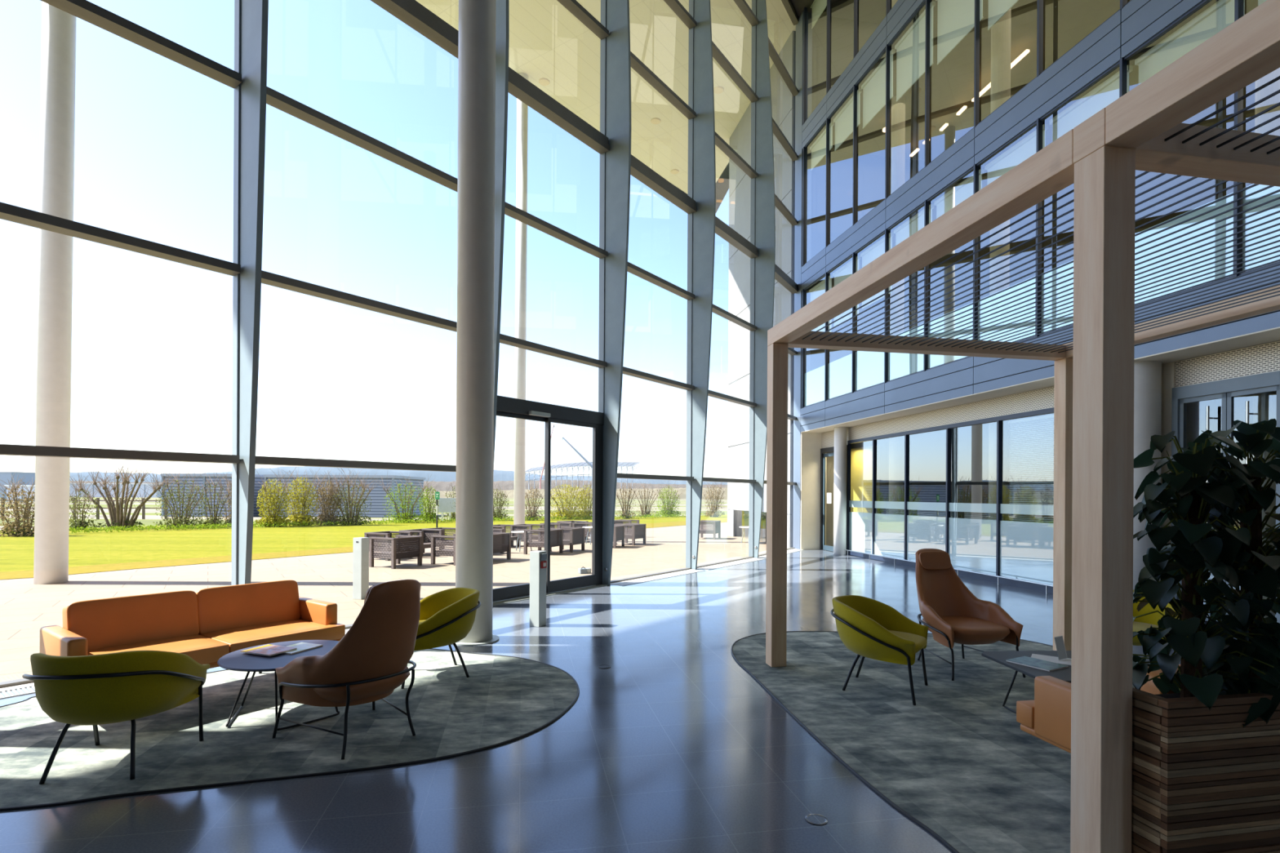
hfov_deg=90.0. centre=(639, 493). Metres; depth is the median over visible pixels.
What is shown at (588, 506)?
leafy shrub
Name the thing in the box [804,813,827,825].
disc
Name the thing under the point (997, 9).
roller blind
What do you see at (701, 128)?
window mullion
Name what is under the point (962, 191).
roller blind
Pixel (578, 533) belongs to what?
armchair
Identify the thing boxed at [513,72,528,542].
canopy pole
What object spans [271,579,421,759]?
chair
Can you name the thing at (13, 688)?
floor vent
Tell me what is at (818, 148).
window
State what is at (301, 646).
magazine
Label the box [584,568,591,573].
hood
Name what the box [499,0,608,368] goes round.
window
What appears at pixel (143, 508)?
fence
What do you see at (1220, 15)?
roller blind
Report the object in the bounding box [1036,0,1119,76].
window
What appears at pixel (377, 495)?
shed
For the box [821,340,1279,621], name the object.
wall
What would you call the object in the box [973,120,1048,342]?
window
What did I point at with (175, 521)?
shrub
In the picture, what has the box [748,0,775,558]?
window mullion
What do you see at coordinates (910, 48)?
roller blind
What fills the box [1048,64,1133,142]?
roller blind
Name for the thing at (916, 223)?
roller blind
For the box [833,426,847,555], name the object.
column
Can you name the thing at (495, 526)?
armchair
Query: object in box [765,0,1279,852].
pergola
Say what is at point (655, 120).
recessed light
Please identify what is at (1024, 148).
roller blind
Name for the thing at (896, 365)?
window
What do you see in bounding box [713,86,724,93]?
recessed light
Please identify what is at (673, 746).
floor
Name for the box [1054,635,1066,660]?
sign holder
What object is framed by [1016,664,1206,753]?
leather sofa
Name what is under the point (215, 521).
shrub
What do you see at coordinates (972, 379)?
wall
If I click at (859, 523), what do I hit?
window
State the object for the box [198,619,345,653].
seat cushion
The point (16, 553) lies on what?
lawn
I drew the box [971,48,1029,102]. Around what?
strip light
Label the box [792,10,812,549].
window mullion
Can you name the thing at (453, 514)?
leafy shrub
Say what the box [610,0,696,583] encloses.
window
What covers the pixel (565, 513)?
leafy shrub
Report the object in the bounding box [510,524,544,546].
armchair
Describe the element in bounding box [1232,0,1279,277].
window
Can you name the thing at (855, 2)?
window
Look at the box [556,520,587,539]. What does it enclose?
armchair
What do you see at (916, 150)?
strip light
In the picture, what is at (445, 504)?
notice board
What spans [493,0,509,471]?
window mullion
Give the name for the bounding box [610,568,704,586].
floor vent
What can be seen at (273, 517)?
leafy shrub
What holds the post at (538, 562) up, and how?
on the floor
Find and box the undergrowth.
[0,512,724,534]
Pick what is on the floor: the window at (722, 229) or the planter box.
the window at (722, 229)
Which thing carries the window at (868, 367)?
in the wall at (972, 379)
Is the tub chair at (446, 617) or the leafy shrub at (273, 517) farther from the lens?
the leafy shrub at (273, 517)
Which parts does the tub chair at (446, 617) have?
leg, rail, leg, leg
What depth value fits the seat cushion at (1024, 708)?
3.53 m
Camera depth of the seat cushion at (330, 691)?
3.94 m
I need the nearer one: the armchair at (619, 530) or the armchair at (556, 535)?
the armchair at (556, 535)
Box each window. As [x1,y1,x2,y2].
[0,0,241,688]
[255,0,458,629]
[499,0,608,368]
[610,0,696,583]
[697,0,759,568]
[737,510,766,542]
[758,0,798,556]
[801,274,833,408]
[802,120,834,266]
[803,0,826,124]
[824,254,861,401]
[825,88,862,247]
[826,0,851,93]
[846,436,878,559]
[851,231,893,393]
[852,48,895,226]
[853,0,885,57]
[871,431,911,565]
[884,0,935,199]
[884,202,934,383]
[885,0,896,15]
[903,424,952,568]
[923,166,984,371]
[924,0,983,167]
[945,416,1004,582]
[973,0,1036,128]
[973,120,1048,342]
[995,407,1053,593]
[1035,61,1133,337]
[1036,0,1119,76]
[1119,0,1244,306]
[1120,0,1131,9]
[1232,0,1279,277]
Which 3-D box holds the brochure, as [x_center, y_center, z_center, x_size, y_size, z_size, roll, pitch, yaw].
[2.994,1.200,4.628,0.284,0.005,0.214,0,0,36]
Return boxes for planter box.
[1131,687,1279,852]
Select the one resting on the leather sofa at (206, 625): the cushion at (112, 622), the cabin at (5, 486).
the cushion at (112, 622)
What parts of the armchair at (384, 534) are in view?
panel, arm rail, rail, leg, panel, arm rail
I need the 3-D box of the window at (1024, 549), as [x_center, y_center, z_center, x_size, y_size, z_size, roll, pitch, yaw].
[6.785,0.107,11.042,0.200,3.060,1.522,0,0,-10]
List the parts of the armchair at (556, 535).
leg, arm rail, panel, seat, leg, panel, panel, leg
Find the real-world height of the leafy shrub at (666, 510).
3.131 m
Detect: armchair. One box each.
[364,530,412,560]
[368,535,422,568]
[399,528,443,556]
[423,527,455,552]
[431,533,455,565]
[493,524,519,546]
[493,528,503,553]
[493,532,511,559]
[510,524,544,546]
[523,528,563,554]
[539,522,572,535]
[550,527,584,552]
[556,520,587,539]
[572,521,592,542]
[613,519,639,532]
[613,523,645,545]
[613,524,624,548]
[699,520,720,539]
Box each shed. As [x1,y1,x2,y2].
[160,473,264,516]
[263,474,425,517]
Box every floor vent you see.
[0,682,35,699]
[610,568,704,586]
[697,557,766,570]
[758,548,804,558]
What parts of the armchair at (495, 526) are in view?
arm rail, panel, seat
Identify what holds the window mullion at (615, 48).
on the floor
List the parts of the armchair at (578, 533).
panel, seat, panel, leg, arm rail, panel, leg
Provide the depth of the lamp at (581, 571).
12.96 m
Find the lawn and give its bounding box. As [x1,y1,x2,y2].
[0,515,727,579]
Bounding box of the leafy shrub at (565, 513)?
[542,472,590,519]
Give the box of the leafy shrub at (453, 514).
[436,476,456,520]
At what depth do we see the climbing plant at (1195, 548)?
2.57 m
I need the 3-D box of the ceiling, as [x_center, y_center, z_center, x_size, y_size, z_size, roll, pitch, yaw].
[0.423,-14.398,5.722,41.000,0.600,46.632,0,0,36]
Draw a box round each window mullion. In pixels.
[231,0,268,585]
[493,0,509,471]
[598,0,631,585]
[685,0,715,569]
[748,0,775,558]
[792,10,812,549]
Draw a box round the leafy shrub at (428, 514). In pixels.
[412,475,439,521]
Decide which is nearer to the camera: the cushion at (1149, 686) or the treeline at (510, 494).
the cushion at (1149, 686)
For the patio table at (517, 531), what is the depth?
17.79 m
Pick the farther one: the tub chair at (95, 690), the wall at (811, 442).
the wall at (811, 442)
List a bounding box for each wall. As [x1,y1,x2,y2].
[727,0,1279,547]
[800,432,826,550]
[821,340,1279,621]
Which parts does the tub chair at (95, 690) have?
leg, leg, rail, leg, leg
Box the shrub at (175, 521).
[144,465,208,528]
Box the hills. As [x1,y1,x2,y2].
[69,466,727,484]
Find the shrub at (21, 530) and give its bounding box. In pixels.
[0,473,35,537]
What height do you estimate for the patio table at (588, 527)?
0.553 m
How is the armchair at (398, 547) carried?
on the terrace
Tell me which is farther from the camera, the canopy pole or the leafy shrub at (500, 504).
the leafy shrub at (500, 504)
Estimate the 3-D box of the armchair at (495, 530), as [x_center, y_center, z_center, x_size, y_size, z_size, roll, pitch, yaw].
[-4.179,1.272,17.074,0.740,0.650,0.810,0,0,23]
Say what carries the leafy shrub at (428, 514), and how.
on the lawn
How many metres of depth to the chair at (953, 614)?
6.06 m
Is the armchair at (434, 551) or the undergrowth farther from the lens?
the undergrowth
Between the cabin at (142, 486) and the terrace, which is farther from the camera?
the cabin at (142, 486)
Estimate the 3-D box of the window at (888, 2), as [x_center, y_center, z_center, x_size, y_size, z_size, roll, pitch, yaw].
[5.785,-12.438,13.655,0.247,3.450,1.431,0,0,-12]
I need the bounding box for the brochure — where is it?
[1031,653,1071,666]
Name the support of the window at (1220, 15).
in the wall at (972, 379)
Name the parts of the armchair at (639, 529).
panel, leg, panel, leg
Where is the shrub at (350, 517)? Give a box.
[319,467,383,525]
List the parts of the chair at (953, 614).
leg, leg, leg, rail, leg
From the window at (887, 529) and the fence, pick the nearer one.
the window at (887, 529)
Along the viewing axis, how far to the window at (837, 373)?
16.58 m
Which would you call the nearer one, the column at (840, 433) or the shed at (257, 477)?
the column at (840, 433)
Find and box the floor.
[0,549,1237,852]
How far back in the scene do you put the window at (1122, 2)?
8.68 m
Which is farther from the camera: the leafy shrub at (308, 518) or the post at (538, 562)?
the leafy shrub at (308, 518)
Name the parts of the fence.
fence post, fence post, rail, rail, fence post, fence post, fence post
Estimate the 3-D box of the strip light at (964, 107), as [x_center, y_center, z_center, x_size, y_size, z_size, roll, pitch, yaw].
[8.243,-9.830,16.403,0.080,0.050,0.328,0,0,-5]
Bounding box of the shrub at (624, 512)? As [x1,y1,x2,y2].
[615,480,644,519]
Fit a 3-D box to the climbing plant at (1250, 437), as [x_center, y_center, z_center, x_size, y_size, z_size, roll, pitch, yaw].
[2.602,0.325,2.713,0.647,1.266,0.580,0,0,0]
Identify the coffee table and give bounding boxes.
[217,640,340,730]
[981,650,1071,713]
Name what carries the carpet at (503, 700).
on the floor
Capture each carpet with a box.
[0,648,579,811]
[731,631,1149,852]
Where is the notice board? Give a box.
[438,497,455,520]
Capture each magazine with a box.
[240,644,296,656]
[280,642,322,654]
[1005,656,1068,671]
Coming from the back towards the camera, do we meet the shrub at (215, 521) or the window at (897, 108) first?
the shrub at (215, 521)
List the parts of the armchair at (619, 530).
leg, panel, leg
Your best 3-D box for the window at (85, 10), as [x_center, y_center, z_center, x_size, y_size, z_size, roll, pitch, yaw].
[-4.991,-6.277,5.345,0.200,15.700,2.982,0,0,37]
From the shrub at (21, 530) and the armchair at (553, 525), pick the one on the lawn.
the shrub at (21, 530)
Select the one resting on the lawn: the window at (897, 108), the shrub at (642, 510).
the shrub at (642, 510)
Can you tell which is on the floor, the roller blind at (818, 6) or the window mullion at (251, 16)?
the window mullion at (251, 16)
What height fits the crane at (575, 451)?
23.660 m
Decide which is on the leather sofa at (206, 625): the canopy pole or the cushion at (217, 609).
the cushion at (217, 609)
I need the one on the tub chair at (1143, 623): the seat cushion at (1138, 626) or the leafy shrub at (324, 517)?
the seat cushion at (1138, 626)
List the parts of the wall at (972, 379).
spandrel panel, spandrel panel, spandrel panel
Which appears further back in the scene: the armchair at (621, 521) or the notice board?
the notice board
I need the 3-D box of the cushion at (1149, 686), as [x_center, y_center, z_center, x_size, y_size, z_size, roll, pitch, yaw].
[2.723,1.007,3.036,0.808,0.401,0.202,0,0,-10]
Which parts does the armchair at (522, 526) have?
leg, panel, arm rail, panel, arm rail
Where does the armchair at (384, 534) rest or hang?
on the terrace
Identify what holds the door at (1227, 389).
attached to the wall at (969, 482)
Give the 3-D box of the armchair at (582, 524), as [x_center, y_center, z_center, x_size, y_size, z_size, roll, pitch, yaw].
[-1.755,1.285,21.520,0.740,0.650,0.810,0,0,23]
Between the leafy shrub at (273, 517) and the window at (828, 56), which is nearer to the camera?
the window at (828, 56)
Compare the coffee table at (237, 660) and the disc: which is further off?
the coffee table at (237, 660)
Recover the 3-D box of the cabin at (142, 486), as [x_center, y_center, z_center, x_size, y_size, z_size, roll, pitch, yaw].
[-140.080,-0.966,174.000,24.196,3.690,8.200,0,0,0]
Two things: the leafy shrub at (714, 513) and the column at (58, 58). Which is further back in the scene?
the leafy shrub at (714, 513)
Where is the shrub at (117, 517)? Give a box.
[71,459,173,529]
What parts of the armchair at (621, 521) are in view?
panel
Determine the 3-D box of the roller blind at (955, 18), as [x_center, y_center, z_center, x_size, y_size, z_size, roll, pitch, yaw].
[6.102,-9.322,12.242,0.080,1.370,1.330,0,0,-10]
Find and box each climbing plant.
[1132,430,1279,710]
[1167,418,1279,728]
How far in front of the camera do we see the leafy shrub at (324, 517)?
31.20 m
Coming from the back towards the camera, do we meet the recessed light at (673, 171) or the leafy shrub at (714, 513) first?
the leafy shrub at (714, 513)
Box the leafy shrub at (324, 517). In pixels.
[307,469,346,525]
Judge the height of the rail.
0.164 m
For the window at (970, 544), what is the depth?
12.51 m
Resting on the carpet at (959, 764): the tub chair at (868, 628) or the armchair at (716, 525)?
the tub chair at (868, 628)
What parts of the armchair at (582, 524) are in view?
panel, arm rail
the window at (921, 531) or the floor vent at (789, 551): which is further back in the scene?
the floor vent at (789, 551)
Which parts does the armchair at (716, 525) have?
panel, seat, leg, panel, leg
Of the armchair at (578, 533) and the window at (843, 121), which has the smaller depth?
the window at (843, 121)
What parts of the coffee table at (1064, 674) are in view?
leg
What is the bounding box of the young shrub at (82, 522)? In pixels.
[69,475,100,529]
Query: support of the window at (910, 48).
in the wall at (972, 379)
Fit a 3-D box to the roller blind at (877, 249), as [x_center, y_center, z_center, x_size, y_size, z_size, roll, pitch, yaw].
[5.559,-5.215,15.053,0.080,1.350,1.330,0,0,-10]
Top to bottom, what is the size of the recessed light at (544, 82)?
0.045 m
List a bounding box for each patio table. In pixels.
[511,530,532,551]
[582,526,591,544]
[738,526,748,542]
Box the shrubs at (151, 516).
[0,497,727,530]
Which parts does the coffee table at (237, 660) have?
leg, leg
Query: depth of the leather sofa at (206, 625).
5.01 m
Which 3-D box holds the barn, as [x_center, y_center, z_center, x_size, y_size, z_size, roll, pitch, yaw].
[-152.414,-2.196,156.000,10.659,6.015,12.200,0,0,0]
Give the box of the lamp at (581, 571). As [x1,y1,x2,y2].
[577,566,591,573]
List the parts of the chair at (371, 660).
leg, leg, rail, leg, leg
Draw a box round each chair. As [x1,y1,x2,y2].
[22,650,210,784]
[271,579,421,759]
[400,587,480,688]
[830,595,928,705]
[915,548,1025,680]
[1133,590,1179,652]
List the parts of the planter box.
trim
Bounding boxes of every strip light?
[909,148,919,156]
[939,123,948,131]
[956,105,967,115]
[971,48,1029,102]
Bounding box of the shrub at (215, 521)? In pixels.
[193,471,231,527]
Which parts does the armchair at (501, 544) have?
panel, rail, leg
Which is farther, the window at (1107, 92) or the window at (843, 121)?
the window at (843, 121)
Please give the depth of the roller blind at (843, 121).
16.50 m
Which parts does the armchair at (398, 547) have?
leg, panel, arm rail, leg, seat, leg, panel, rail, arm rail, leg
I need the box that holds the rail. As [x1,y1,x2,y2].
[844,549,1053,594]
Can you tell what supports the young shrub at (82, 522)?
on the lawn
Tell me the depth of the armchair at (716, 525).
23.13 m
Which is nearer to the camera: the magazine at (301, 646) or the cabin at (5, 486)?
the magazine at (301, 646)
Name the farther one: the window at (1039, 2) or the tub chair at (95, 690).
the window at (1039, 2)
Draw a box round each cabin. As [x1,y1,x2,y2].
[4,484,70,502]
[69,483,161,497]
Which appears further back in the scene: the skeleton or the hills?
the hills
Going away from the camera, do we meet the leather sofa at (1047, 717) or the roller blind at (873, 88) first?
the leather sofa at (1047, 717)
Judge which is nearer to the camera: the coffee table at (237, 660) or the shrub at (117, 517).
the coffee table at (237, 660)
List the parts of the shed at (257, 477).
wall post, wall post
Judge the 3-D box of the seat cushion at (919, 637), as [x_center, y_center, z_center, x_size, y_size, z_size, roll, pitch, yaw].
[2.008,1.234,5.262,0.634,0.148,0.572,0,0,32]
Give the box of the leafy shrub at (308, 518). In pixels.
[272,466,324,525]
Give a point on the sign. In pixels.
(437, 493)
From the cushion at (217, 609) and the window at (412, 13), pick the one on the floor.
the window at (412, 13)
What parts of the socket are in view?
lid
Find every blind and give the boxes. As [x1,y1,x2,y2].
[808,275,833,332]
[809,121,834,170]
[810,0,826,28]
[832,255,861,326]
[833,88,862,151]
[860,231,893,308]
[861,48,895,128]
[893,204,934,245]
[894,0,935,101]
[933,168,984,218]
[935,0,983,64]
[984,124,1048,185]
[987,0,1018,30]
[1008,413,1053,523]
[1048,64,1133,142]
[1134,0,1244,84]
[1257,0,1266,5]
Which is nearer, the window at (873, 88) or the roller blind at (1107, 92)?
the roller blind at (1107, 92)
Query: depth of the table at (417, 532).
16.85 m
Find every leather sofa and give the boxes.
[40,580,345,673]
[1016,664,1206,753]
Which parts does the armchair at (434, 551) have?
leg, arm rail, panel, seat, leg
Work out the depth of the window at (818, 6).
18.51 m
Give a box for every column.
[33,0,76,584]
[455,0,499,645]
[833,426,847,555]
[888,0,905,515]
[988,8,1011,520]
[1133,360,1161,590]
[1253,67,1279,617]
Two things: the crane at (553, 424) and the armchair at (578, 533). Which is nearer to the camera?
the armchair at (578, 533)
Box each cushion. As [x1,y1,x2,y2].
[62,590,199,650]
[195,580,300,634]
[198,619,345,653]
[312,666,409,703]
[888,630,927,653]
[922,616,1010,644]
[1016,700,1034,728]
[1133,621,1158,645]
[1140,664,1206,694]
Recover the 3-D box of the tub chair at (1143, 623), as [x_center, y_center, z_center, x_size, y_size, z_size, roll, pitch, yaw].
[4.392,1.261,5.779,0.738,0.719,0.780,0,0,-44]
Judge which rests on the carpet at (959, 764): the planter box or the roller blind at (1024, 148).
the planter box
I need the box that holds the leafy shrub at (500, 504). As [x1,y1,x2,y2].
[493,481,510,520]
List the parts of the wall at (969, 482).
panel, plaster panel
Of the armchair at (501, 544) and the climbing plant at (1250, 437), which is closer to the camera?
the climbing plant at (1250, 437)
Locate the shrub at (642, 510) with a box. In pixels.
[631,479,661,517]
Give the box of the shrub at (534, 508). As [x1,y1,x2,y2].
[511,480,551,520]
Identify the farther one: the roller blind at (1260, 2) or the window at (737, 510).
the window at (737, 510)
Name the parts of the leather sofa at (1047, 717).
arm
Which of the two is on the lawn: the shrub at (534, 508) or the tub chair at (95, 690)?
the shrub at (534, 508)
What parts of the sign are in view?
post, sign plate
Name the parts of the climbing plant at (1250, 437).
stem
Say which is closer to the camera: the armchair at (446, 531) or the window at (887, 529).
the window at (887, 529)
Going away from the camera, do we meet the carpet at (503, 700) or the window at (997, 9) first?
the carpet at (503, 700)
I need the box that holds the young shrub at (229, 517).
[213,471,231,526]
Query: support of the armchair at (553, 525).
on the terrace
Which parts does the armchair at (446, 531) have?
panel, panel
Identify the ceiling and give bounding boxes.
[415,0,891,212]
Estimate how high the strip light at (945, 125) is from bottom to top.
0.050 m
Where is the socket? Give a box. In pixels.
[598,664,610,668]
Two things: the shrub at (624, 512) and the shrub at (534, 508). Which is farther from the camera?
the shrub at (624, 512)
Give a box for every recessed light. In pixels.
[538,77,549,85]
[650,117,660,124]
[670,168,679,173]
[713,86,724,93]
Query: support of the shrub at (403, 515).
on the lawn
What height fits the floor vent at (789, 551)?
0.010 m
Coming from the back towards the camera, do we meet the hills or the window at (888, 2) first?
the hills
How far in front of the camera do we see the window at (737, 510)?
24.57 m
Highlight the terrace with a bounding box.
[0,522,1240,682]
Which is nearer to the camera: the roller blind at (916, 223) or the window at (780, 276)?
the roller blind at (916, 223)
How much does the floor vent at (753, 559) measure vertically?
0.010 m
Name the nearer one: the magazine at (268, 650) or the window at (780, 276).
the magazine at (268, 650)
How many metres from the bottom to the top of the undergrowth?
0.306 m
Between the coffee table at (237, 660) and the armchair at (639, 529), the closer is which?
the coffee table at (237, 660)
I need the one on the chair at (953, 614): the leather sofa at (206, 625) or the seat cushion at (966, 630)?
the seat cushion at (966, 630)
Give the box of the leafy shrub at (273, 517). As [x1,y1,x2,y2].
[254,466,297,527]
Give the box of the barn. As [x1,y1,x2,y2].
[0,471,35,497]
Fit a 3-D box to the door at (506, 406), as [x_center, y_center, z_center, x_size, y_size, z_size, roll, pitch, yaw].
[-1.456,0.084,10.167,0.260,3.024,2.668,0,0,36]
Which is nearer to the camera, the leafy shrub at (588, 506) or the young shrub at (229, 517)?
the young shrub at (229, 517)
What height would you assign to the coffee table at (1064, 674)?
0.400 m
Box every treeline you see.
[69,480,727,491]
[423,487,727,499]
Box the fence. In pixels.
[0,497,167,519]
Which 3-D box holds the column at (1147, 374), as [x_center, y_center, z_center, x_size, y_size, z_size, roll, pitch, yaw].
[6.815,-0.077,8.830,0.580,3.430,0.580,0,0,0]
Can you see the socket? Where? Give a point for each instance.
(604, 666)
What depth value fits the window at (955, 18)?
12.62 m
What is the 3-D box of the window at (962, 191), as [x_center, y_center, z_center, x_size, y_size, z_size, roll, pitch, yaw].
[6.000,-4.197,12.250,0.247,3.450,1.431,0,0,-12]
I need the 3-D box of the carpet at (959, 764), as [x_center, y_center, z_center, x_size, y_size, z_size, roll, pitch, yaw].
[3.083,1.612,3.824,4.335,0.018,7.286,0,0,0]
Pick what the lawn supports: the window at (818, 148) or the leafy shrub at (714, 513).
the leafy shrub at (714, 513)
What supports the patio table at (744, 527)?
on the terrace
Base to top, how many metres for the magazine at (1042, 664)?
0.010 m
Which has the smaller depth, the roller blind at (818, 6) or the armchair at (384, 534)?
the armchair at (384, 534)
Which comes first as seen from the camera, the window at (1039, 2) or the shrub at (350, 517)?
the window at (1039, 2)
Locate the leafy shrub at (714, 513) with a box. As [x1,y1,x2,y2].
[702,475,725,517]
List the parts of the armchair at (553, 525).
panel, arm rail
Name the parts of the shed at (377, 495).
wall post, wall post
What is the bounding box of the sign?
[435,491,439,528]
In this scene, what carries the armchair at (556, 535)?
on the terrace
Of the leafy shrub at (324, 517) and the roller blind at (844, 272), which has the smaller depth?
the roller blind at (844, 272)
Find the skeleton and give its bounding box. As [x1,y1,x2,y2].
[524,462,639,489]
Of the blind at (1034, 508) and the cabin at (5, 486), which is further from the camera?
the cabin at (5, 486)
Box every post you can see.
[352,537,368,599]
[529,551,546,626]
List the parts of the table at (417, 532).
panel, rail, arm rail, leg, panel, seat, arm rail, leg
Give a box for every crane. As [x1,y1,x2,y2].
[539,424,554,488]
[562,437,592,488]
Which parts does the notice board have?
panel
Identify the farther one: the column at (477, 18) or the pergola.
the column at (477, 18)
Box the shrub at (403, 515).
[377,471,431,523]
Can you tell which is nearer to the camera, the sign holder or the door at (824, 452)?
the sign holder
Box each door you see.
[493,395,607,605]
[819,444,847,551]
[1170,370,1279,622]
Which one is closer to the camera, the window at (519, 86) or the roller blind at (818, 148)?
the window at (519, 86)
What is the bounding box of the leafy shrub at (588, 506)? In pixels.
[573,479,592,519]
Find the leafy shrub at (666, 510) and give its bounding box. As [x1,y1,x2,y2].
[653,480,682,516]
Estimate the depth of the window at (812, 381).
18.00 m

